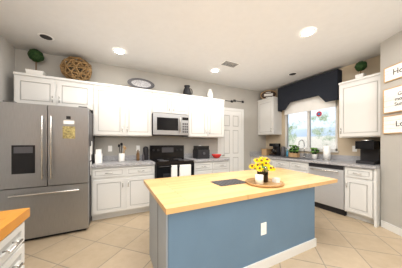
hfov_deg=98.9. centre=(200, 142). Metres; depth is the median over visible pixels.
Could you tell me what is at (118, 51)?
recessed light
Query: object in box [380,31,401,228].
wall
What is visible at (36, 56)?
topiary
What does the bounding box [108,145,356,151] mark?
outlet plates
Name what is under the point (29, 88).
upper cabinet
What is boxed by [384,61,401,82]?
sign
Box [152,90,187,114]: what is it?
upper cabinet
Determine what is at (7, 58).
wall
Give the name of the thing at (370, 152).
machine
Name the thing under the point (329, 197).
dishwasher
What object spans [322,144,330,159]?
paper towel roll
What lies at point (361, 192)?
base cabinet
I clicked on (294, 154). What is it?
plant
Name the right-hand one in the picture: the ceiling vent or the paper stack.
the ceiling vent
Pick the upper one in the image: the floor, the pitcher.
the pitcher
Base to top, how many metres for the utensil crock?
0.361 m
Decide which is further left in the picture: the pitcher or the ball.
the ball
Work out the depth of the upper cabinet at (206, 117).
3.96 m
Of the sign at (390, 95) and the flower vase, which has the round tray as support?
the flower vase
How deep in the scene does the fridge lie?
2.28 m
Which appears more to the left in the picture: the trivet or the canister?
the canister
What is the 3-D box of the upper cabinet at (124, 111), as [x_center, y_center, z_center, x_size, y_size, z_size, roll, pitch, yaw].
[-1.486,-0.590,3.326,0.998,0.920,0.375,0,0,-27]
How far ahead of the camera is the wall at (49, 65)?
3.86 m
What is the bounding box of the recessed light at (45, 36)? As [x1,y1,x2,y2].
[37,33,54,40]
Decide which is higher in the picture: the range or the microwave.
the microwave
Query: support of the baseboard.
attached to the wall at (390, 164)
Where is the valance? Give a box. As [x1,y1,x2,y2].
[278,69,341,114]
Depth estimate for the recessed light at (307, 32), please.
2.37 m
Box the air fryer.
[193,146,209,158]
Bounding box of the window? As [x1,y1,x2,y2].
[285,100,338,152]
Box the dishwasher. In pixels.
[309,163,346,215]
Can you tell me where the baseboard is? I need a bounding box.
[381,220,401,235]
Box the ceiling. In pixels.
[0,0,401,91]
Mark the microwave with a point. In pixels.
(163, 124)
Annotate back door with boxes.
[217,107,243,171]
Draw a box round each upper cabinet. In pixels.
[13,71,92,112]
[93,82,151,136]
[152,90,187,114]
[183,95,224,137]
[257,96,281,134]
[338,72,379,137]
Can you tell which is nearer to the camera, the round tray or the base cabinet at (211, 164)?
the round tray
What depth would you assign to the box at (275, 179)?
2.00 m
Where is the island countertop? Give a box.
[144,167,337,214]
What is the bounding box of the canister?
[143,146,147,159]
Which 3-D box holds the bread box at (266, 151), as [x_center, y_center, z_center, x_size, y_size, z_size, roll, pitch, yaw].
[1.920,0.262,5.002,0.260,0.185,0.200,0,0,-27]
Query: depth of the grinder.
4.43 m
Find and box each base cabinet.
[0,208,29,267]
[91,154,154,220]
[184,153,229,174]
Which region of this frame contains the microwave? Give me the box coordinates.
[152,113,188,135]
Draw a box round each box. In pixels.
[262,149,271,154]
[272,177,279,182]
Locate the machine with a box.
[355,140,379,164]
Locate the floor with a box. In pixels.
[22,207,401,267]
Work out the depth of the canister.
3.55 m
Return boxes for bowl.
[212,154,221,157]
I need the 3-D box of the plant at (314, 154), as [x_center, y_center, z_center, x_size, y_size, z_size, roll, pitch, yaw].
[2.562,0.230,3.882,0.143,0.249,0.212,0,0,-27]
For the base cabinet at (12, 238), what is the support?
on the floor
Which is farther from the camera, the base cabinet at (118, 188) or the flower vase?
the base cabinet at (118, 188)
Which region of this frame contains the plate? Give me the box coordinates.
[127,78,154,88]
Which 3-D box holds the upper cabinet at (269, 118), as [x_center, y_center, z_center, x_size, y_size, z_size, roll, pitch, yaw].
[1.943,-0.740,4.932,0.375,1.020,0.560,0,0,-27]
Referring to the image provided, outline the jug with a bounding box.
[207,89,212,97]
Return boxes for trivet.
[210,179,244,185]
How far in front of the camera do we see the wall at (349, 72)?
3.43 m
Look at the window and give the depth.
4.06 m
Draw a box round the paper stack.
[95,149,102,163]
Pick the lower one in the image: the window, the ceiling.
the window
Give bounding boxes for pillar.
[255,174,262,184]
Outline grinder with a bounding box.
[281,146,285,156]
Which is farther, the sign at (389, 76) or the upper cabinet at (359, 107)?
the upper cabinet at (359, 107)
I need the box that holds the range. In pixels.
[149,145,193,178]
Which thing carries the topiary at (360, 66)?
on the upper cabinet at (359, 107)
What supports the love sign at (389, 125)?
attached to the wall at (390, 164)
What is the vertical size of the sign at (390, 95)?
0.357 m
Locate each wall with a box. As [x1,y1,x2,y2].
[0,35,14,100]
[15,48,265,169]
[266,55,379,155]
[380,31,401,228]
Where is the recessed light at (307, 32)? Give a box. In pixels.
[300,28,315,36]
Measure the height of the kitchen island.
0.747 m
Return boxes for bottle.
[136,150,139,160]
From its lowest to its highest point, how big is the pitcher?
0.250 m
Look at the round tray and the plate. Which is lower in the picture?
the round tray
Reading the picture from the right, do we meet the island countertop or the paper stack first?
the island countertop
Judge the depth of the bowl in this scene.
4.00 m
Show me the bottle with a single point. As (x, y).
(137, 156)
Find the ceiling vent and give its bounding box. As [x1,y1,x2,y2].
[220,60,239,67]
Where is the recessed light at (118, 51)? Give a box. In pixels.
[113,48,124,53]
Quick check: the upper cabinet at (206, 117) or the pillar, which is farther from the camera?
the upper cabinet at (206, 117)
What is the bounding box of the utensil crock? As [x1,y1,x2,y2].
[118,143,125,161]
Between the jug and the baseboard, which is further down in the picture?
the baseboard
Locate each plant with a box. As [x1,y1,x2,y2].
[288,145,299,156]
[310,148,319,158]
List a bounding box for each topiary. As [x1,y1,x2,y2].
[25,49,45,75]
[354,61,366,78]
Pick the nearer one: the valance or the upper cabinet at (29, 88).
the upper cabinet at (29, 88)
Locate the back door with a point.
(230, 145)
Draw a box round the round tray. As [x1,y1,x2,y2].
[245,178,283,187]
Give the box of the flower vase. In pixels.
[249,156,274,181]
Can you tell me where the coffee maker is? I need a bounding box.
[269,143,279,155]
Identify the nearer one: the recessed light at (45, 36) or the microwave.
the recessed light at (45, 36)
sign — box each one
[260,90,276,98]
[383,85,401,113]
[383,114,401,133]
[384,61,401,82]
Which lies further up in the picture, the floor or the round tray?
the round tray
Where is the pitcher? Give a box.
[183,85,192,94]
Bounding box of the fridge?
[0,100,94,241]
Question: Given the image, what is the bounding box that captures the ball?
[60,56,91,80]
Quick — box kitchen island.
[149,187,315,267]
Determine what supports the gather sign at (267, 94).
on the upper cabinet at (269, 118)
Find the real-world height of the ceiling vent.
0.012 m

